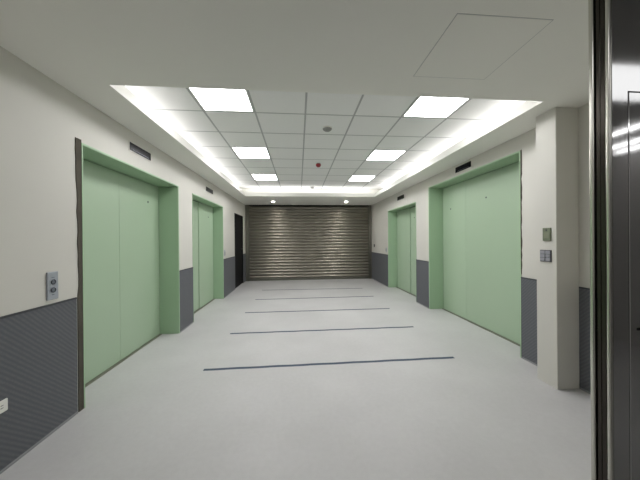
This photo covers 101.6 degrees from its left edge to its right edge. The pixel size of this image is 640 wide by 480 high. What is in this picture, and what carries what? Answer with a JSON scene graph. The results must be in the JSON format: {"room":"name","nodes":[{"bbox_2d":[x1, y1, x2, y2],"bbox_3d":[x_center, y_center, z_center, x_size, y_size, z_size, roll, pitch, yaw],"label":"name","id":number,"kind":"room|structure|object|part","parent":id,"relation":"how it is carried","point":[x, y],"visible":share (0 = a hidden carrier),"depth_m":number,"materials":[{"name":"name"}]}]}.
{"room":"elevator lobby","nodes":[
{"label":"elevator lobby","id":0,"kind":"room"},
{"bbox_2d":[0,46,245,376],"bbox_3d":[-2.481,0.113,5.051,0.380,2.688,8.847,0,0,-5],"label":"wall","id":1,"kind":"structure","parent":0,"point":[41,120],"depth_m":1.96,"materials":[{"name":"white paint"}]},
{"bbox_2d":[0,398,7,413],"bbox_3d":[-1.987,1.043,1.604,0.010,0.077,0.120,0,0,-5],"label":"wall socket","id":2,"kind":"object","parent":1,"relation":"attached to","point":[4,403],"visible":1,"depth_m":1.64,"materials":[{"name":"white plastic"}]},
{"bbox_2d":[0,297,77,470],"bbox_3d":[-1.983,0.961,1.458,0.012,0.958,1.482,0,0,-5],"label":"wainscot panel","id":3,"kind":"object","parent":1,"relation":"attached to","point":[39,379],"depth_m":1.85,"materials":[{"name":"grey metal"}]},
{"bbox_2d":[46,271,57,300],"bbox_3d":[-2.028,0.346,1.982,0.017,0.209,0.088,0,0,-5],"label":"panel","id":4,"kind":"object","parent":1,"relation":"attached to","point":[51,277],"visible":1,"depth_m":1.97,"materials":[{"name":"grey metal"}]},
{"bbox_2d":[75,137,83,411],"bbox_3d":[-2.055,0.296,2.230,0.006,2.325,0.060,0,0,-5],"label":"trim","id":5,"kind":"structure","parent":1,"relation":"attached to","point":[78,154],"depth_m":2.23,"materials":[{"name":"grey metal"}]},
{"bbox_2d":[0,282,243,473],"bbox_3d":[-2.266,1.446,4.955,0.011,0.020,8.497,0,0,-5],"label":"baseboard","id":6,"kind":"structure","parent":1,"relation":"attached to","point":[76,413],"depth_m":1.88,"materials":[{"name":"grey"}]},
{"bbox_2d":[81,143,179,407],"bbox_3d":[-2.299,0.309,3.158,0.348,2.300,1.830,0,0,-5],"label":"elevator door","id":7,"kind":"structure","parent":1,"relation":"in","point":[130,224],"depth_m":3.22,"materials":[{"name":"green metal"}]},
{"bbox_3d":[-2.393,0.319,2.703,0.028,2.265,0.891,0,0,-5],"label":"door panel","id":8,"kind":"part","parent":7,"relation":"part of","materials":[{"name":"green metal"}]},
{"bbox_3d":[-2.399,1.456,3.151,0.059,0.007,1.794,0,0,-5],"label":"sill","id":9,"kind":"part","parent":7,"relation":"part of","materials":[{"name":"silver metal"}]},
{"bbox_3d":[-2.464,0.318,3.592,0.028,2.265,0.891,0,0,-5],"label":"door panel","id":10,"kind":"part","parent":7,"relation":"part of","materials":[{"name":"green metal"}]},
{"bbox_2d":[128,140,150,161],"bbox_3d":[-2.133,-1.049,3.107,0.014,0.114,0.435,0,0,-5],"label":"indicator","id":11,"kind":"object","parent":1,"relation":"attached to","point":[132,147],"visible":1,"depth_m":3.08,"materials":[{"name":"grey plastic"}]},
{"bbox_2d":[179,267,193,330],"bbox_3d":[-2.220,0.957,4.354,0.012,0.958,0.536,0,0,-5],"label":"trim","id":12,"kind":"structure","parent":1,"relation":"attached to","point":[185,275],"depth_m":4.33,"materials":[{"name":"grey"}]},
{"bbox_2d":[192,193,223,313],"bbox_3d":[-2.468,0.314,5.540,0.296,2.285,1.865,0,0,-5],"label":"elevator door","id":13,"kind":"structure","parent":1,"relation":"in","point":[207,216],"depth_m":5.97,"materials":[{"name":"green metal"}]},
{"bbox_3d":[-2.551,0.324,5.071,0.028,2.250,0.896,0,0,-5],"label":"door panel","id":14,"kind":"part","parent":13,"relation":"part of","materials":[{"name":"green metal"}]},
{"bbox_3d":[-2.542,1.453,5.535,0.059,0.007,1.829,0,0,-5],"label":"sill","id":15,"kind":"part","parent":13,"relation":"part of","materials":[{"name":"silver metal"}]},
{"bbox_3d":[-2.607,0.322,5.978,0.028,2.250,0.896,0,0,-5],"label":"door panel","id":16,"kind":"part","parent":13,"relation":"part of","materials":[{"name":"green metal"}]},
{"bbox_2d":[205,186,212,194],"bbox_3d":[-2.330,-1.044,5.508,0.014,0.111,0.449,0,0,-5],"label":"indicator","id":17,"kind":"object","parent":1,"relation":"attached to","point":[207,189],"visible":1,"depth_m":5.45,"materials":[{"name":"grey plastic"}]},
{"bbox_2d":[223,256,234,296],"bbox_3d":[-2.443,0.954,7.073,0.012,0.958,1.181,0,0,-5],"label":"trim","id":18,"kind":"structure","parent":1,"relation":"attached to","point":[229,263],"depth_m":7.03,"materials":[{"name":"grey"}]},
{"bbox_2d":[234,213,242,287],"bbox_3d":[-2.580,0.327,8.230,0.138,2.250,1.145,0,0,-5],"label":"door","id":19,"kind":"structure","parent":1,"relation":"in","point":[238,219],"depth_m":8.23,"materials":[{"name":"black paint"}]},
{"bbox_3d":[-2.597,0.327,8.228,0.104,2.250,1.145,0,0,-5],"label":"frame","id":20,"kind":"part","parent":19,"relation":"part of","materials":[{"name":"black paint"}]},
{"bbox_2d":[243,253,245,281],"bbox_3d":[-2.600,0.952,8.997,0.012,0.958,0.383,0,0,-5],"label":"trim","id":21,"kind":"structure","parent":1,"relation":"attached to","point":[244,255],"depth_m":8.98,"materials":[{"name":"grey"}]},
{"bbox_2d":[0,0,588,204],"bbox_3d":[-0.038,-1.421,5.249,5.145,0.340,8.847,0,0,-5],"label":"ceiling","id":22,"kind":"structure","parent":0,"point":[94,49],"depth_m":1.75,"materials":[{"name":"paint"}]},
{"bbox_2d":[151,88,489,188],"bbox_3d":[-0.036,-1.541,4.873,4.381,0.009,5.992,0,0,-5],"label":"grid","id":23,"kind":"object","parent":22,"relation":"attached to","point":[188,90],"visible":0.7,"depth_m":3.80,"materials":[{"name":"grey metal"}]},
{"bbox_2d":[188,88,253,111],"bbox_3d":[-1.051,-1.537,2.812,0.578,0.022,0.578,0,0,-5],"label":"ceiling light panel","id":24,"kind":"object","parent":23,"relation":"attached to","point":[209,99],"visible":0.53,"depth_m":2.85,"materials":[{"name":"white plastic"}]},
{"bbox_2d":[231,147,269,158],"bbox_3d":[-1.198,-1.539,4.606,0.578,0.022,0.578,0,0,-5],"label":"ceiling light panel","id":25,"kind":"object","parent":23,"relation":"attached to","point":[241,152],"visible":0.74,"depth_m":4.58,"materials":[{"name":"white plastic"}]},
{"bbox_2d":[251,174,277,179],"bbox_3d":[-1.345,-1.541,6.400,0.578,0.022,0.578,0,0,-5],"label":"ceiling light panel","id":26,"kind":"object","parent":23,"relation":"attached to","point":[256,177],"visible":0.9,"depth_m":6.41,"materials":[{"name":"white plastic"}]},
{"bbox_2d":[349,176,374,180],"bbox_3d":[1.047,-1.560,6.596,0.578,0.022,0.578,0,0,-5],"label":"ceiling light panel","id":27,"kind":"object","parent":23,"relation":"attached to","point":[353,178],"visible":0.9,"depth_m":6.60,"materials":[{"name":"white plastic"}]},
{"bbox_2d":[366,150,405,160],"bbox_3d":[1.194,-1.558,4.802,0.578,0.022,0.578,0,0,-5],"label":"ceiling light panel","id":28,"kind":"object","parent":23,"relation":"attached to","point":[377,155],"visible":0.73,"depth_m":4.80,"materials":[{"name":"white plastic"}]},
{"bbox_2d":[402,97,468,117],"bbox_3d":[1.341,-1.556,3.008,0.578,0.022,0.578,0,0,-5],"label":"ceiling light panel","id":29,"kind":"object","parent":23,"relation":"attached to","point":[426,107],"visible":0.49,"depth_m":3.05,"materials":[{"name":"white plastic"}]},
{"bbox_2d":[125,86,525,188],"bbox_3d":[-0.037,-1.562,4.873,4.403,0.045,5.992,0,0,-5],"label":"ceiling tiles","id":30,"kind":"structure","parent":22,"relation":"attached to","point":[284,154],"depth_m":3.73,"materials":[{"name":"white tile"}]},
{"bbox_2d":[322,126,331,131],"bbox_3d":[0.101,-1.519,3.588,0.140,0.040,0.140,0,0,-5],"label":"smoke detector","id":31,"kind":"object","parent":30,"relation":"attached to","point":[325,128],"visible":1,"depth_m":3.55,"materials":[{"name":"white plastic"}]},
{"bbox_2d":[414,13,553,79],"bbox_3d":[1.021,-1.251,1.740,0.576,0.002,0.558,0,0,-5],"label":"ceiling access panel","id":32,"kind":"object","parent":22,"relation":"attached to","point":[472,46],"visible":1,"depth_m":1.68,"materials":[{"name":"paint"}]},
{"bbox_2d":[0,278,590,479],"bbox_3d":[-0.017,1.487,5.272,5.145,0.100,8.812,0,0,-5],"label":"floor","id":33,"kind":"structure","parent":0,"point":[483,412],"depth_m":2.28,"materials":[{"name":"grey concrete"}]},
{"bbox_2d":[255,296,370,299],"bbox_3d":[-0.108,1.435,6.479,2.940,0.001,0.051,0,0,-5],"label":"tape","id":34,"kind":"object","parent":33,"relation":"on","point":[356,296],"visible":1,"depth_m":6.50,"materials":[{"name":"grey plastic"}]},
{"bbox_2d":[245,308,389,312],"bbox_3d":[-0.022,1.437,5.321,2.948,0.001,0.056,0,0,-5],"label":"tape","id":35,"kind":"object","parent":33,"relation":"on","point":[378,308],"visible":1,"depth_m":5.32,"materials":[{"name":"grey plastic"}]},
{"bbox_2d":[230,326,412,333],"bbox_3d":[0.073,1.438,4.170,2.940,0.001,0.051,0,0,-5],"label":"tape","id":36,"kind":"object","parent":33,"relation":"on","point":[407,326],"visible":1,"depth_m":4.16,"materials":[{"name":"grey plastic"}]},
{"bbox_2d":[288,288,355,289],"bbox_3d":[-0.206,1.434,7.618,2.936,0.001,0.051,0,0,-3],"label":"tape","id":37,"kind":"object","parent":33,"relation":"on","point":[339,288],"visible":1,"depth_m":7.63,"materials":[{"name":"plastic"}]},
{"bbox_2d":[203,357,453,370],"bbox_3d":[0.164,1.439,3.048,2.942,0.001,0.051,0,0,-5],"label":"tape","id":38,"kind":"object","parent":33,"relation":"on","point":[211,369],"visible":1,"depth_m":3.04,"materials":[{"name":"plastic"}]},
{"bbox_2d":[371,103,589,287],"bbox_3d":[2.428,0.074,5.453,0.380,2.688,8.847,0,0,-5],"label":"wall","id":39,"kind":"structure","parent":0,"point":[526,142],"depth_m":3.09,"materials":[{"name":"white paint"}]},
{"bbox_2d":[372,252,387,285],"bbox_3d":[1.973,0.917,8.687,0.012,0.958,1.748,0,0,-5],"label":"trim","id":40,"kind":"structure","parent":39,"relation":"attached to","point":[379,261],"depth_m":8.56,"materials":[{"name":"grey"}]},
{"bbox_2d":[397,194,404,200],"bbox_3d":[2.109,-1.107,6.824,0.014,0.125,0.464,0,0,-5],"label":"indicator","id":41,"kind":"object","parent":39,"relation":"attached to","point":[400,197],"visible":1,"depth_m":6.82,"materials":[{"name":"grey"}]},
{"bbox_2d":[388,202,415,296],"bbox_3d":[2.275,0.272,6.896,0.326,2.290,1.865,0,0,-5],"label":"elevator door","id":42,"kind":"structure","parent":39,"relation":"in","point":[401,220],"depth_m":7.35,"materials":[{"name":"green metal"}]},
{"bbox_3d":[2.356,0.279,7.354,0.028,2.255,0.898,0,0,-5],"label":"door panel","id":43,"kind":"part","parent":42,"relation":"part of","materials":[{"name":"green metal"}]},
{"bbox_3d":[2.448,0.280,6.450,0.028,2.255,0.898,0,0,-5],"label":"door panel","id":44,"kind":"part","parent":42,"relation":"part of","materials":[{"name":"green metal"}]},
{"bbox_2d":[416,259,428,307],"bbox_3d":[2.221,0.920,5.664,0.012,0.958,0.581,0,0,-5],"label":"trim","id":45,"kind":"structure","parent":39,"relation":"attached to","point":[422,267],"depth_m":5.65,"materials":[{"name":"grey"}]},
{"bbox_2d":[455,160,471,173],"bbox_3d":[2.320,-1.180,4.237,0.014,0.114,0.425,0,0,-5],"label":"indicator","id":46,"kind":"object","parent":39,"relation":"attached to","point":[467,165],"visible":1,"depth_m":4.21,"materials":[{"name":"grey plastic"}]},
{"bbox_2d":[428,151,520,356],"bbox_3d":[2.505,0.170,4.274,0.358,2.500,2.230,0,0,-5],"label":"elevator door","id":47,"kind":"structure","parent":39,"relation":"in","point":[474,215],"depth_m":4.26,"materials":[{"name":"green metal"}]},
{"bbox_3d":[2.579,0.176,5.010,0.028,2.465,0.727,0,0,-5],"label":"door panel","id":48,"kind":"part","parent":47,"relation":"part of","materials":[{"name":"green metal"}]},
{"bbox_3d":[2.629,1.415,4.285,0.059,0.007,2.194,0,0,-5],"label":"sill","id":49,"kind":"part","parent":47,"relation":"part of","materials":[{"name":"silver metal"}]},
{"bbox_3d":[2.641,0.177,4.285,0.028,2.465,0.727,0,0,-5],"label":"door panel","id":50,"kind":"part","parent":47,"relation":"part of","materials":[{"name":"green metal"}]},
{"bbox_3d":[2.698,0.178,3.560,0.028,2.465,0.727,0,0,-5],"label":"door panel","id":51,"kind":"part","parent":47,"relation":"part of","materials":[{"name":"green metal"}]},
{"bbox_2d":[372,278,590,394],"bbox_3d":[2.253,1.410,5.325,0.011,0.020,8.497,0,0,-5],"label":"baseboard","id":52,"kind":"structure","parent":39,"relation":"attached to","point":[586,391],"depth_m":3.04,"materials":[{"name":"grey"}]},
{"bbox_2d":[520,150,521,273],"bbox_3d":[2.421,-0.334,3.137,0.004,1.497,0.021,0,0,-5],"label":"trim","id":53,"kind":"structure","parent":39,"relation":"attached to","point":[520,150],"depth_m":3.14,"materials":[{"name":"metal"}]},
{"bbox_2d":[521,277,536,363],"bbox_3d":[2.444,0.923,2.930,0.012,0.958,0.436,0,0,-5],"label":"trim","id":54,"kind":"structure","parent":39,"relation":"attached to","point":[528,285],"depth_m":3.04,"materials":[{"name":"grey"}]},
{"bbox_2d":[579,287,590,391],"bbox_3d":[2.538,0.925,1.793,0.012,0.958,1.412,0,0,-5],"label":"trim","id":55,"kind":"structure","parent":39,"relation":"attached to","point":[584,293],"depth_m":2.45,"materials":[{"name":"grey"}]},
{"bbox_2d":[536,107,579,389],"bbox_3d":[2.354,0.080,2.594,0.234,2.688,0.213,0,0,-5],"label":"wall pillar","id":56,"kind":"structure","parent":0,"point":[557,194],"depth_m":2.49,"materials":[{"name":"white paint"}]},
{"bbox_2d":[540,250,551,261],"bbox_3d":[2.230,0.156,2.584,0.015,0.117,0.120,0,0,-5],"label":"light switch","id":57,"kind":"object","parent":56,"relation":"attached to","point":[545,255],"visible":1,"depth_m":2.57,"materials":[{"name":"grey metal"}]},
{"bbox_2d":[543,228,550,240],"bbox_3d":[2.230,-0.056,2.569,0.015,0.127,0.083,0,0,-5],"label":"wall plate","id":58,"kind":"object","parent":56,"relation":"attached to","point":[546,231],"visible":1,"depth_m":2.56,"materials":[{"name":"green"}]},
{"bbox_2d":[605,0,639,479],"bbox_3d":[1.206,0.136,0.908,0.451,2.600,0.016,0,0,-5],"label":"door","id":59,"kind":"structure","parent":0,"point":[622,17],"depth_m":0.89,"materials":[{"name":"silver metal"}]},
{"bbox_3d":[0.987,0.137,0.890,0.012,2.600,0.012,0,0,-5],"label":"post","id":60,"kind":"part","parent":59,"relation":"part of","materials":[{"name":"silver metal"}]},
{"bbox_3d":[1.230,0.456,0.909,0.348,1.920,0.010,0,0,-5],"label":"control panel","id":61,"kind":"part","parent":59,"relation":"part of","materials":[{"name":"silver metal"}]},
{"bbox_3d":[0.327,0.098,0.932,4.545,2.688,0.055,0,0,-5],"label":"wall","id":62,"kind":"structure","parent":0,"visible":0},
{"bbox_2d":[588,0,597,479],"bbox_3d":[1.037,0.177,0.953,0.100,2.520,0.016,0,0,-5],"label":"door frame","id":63,"kind":"structure","parent":62,"relation":"attached to","point":[591,3],"depth_m":0.94,"materials":[{"name":"silver metal"}]},
{"bbox_2d":[595,0,607,479],"bbox_3d":[1.210,0.184,0.940,0.437,2.496,0.032,0,0,-5],"label":"door","id":64,"kind":"structure","parent":62,"relation":"in","point":[600,4],"depth_m":0.92,"materials":[{"name":"grey metal"}]},
{"bbox_3d":[1.211,0.184,0.949,0.434,2.496,0.014,0,0,-5],"label":"door panel","id":65,"kind":"part","parent":64,"relation":"part of","materials":[{"name":"grey metal"}]},
{"bbox_3d":[1.211,0.184,0.932,0.437,2.496,0.016,0,0,-5],"label":"door panel","id":66,"kind":"part","parent":64,"relation":"part of","materials":[{"name":"grey metal"}]},
{"bbox_3d":[-0.381,0.088,9.581,4.545,2.688,0.160,0,0,-5],"label":"wall","id":67,"kind":"structure","parent":0,"visible":0},
{"bbox_2d":[245,205,371,280],"bbox_3d":[-0.368,0.090,9.424,4.521,2.686,0.095,0,0,-5],"label":"roller shutter","id":68,"kind":"object","parent":67,"relation":"attached to","point":[284,242],"visible":0.99,"depth_m":9.40,"materials":[{"name":"silver metal"}]},
{"bbox_3d":[-2.559,0.107,9.245,0.124,2.686,0.095,0,0,-5],"label":"guide rail","id":69,"kind":"part","parent":68,"relation":"part of","materials":[{"name":"silver metal"}]},
{"bbox_3d":[1.831,0.072,9.604,0.109,2.686,0.095,0,0,-5],"label":"guide rail","id":70,"kind":"part","parent":68,"relation":"part of","materials":[{"name":"silver metal"}]}
]}

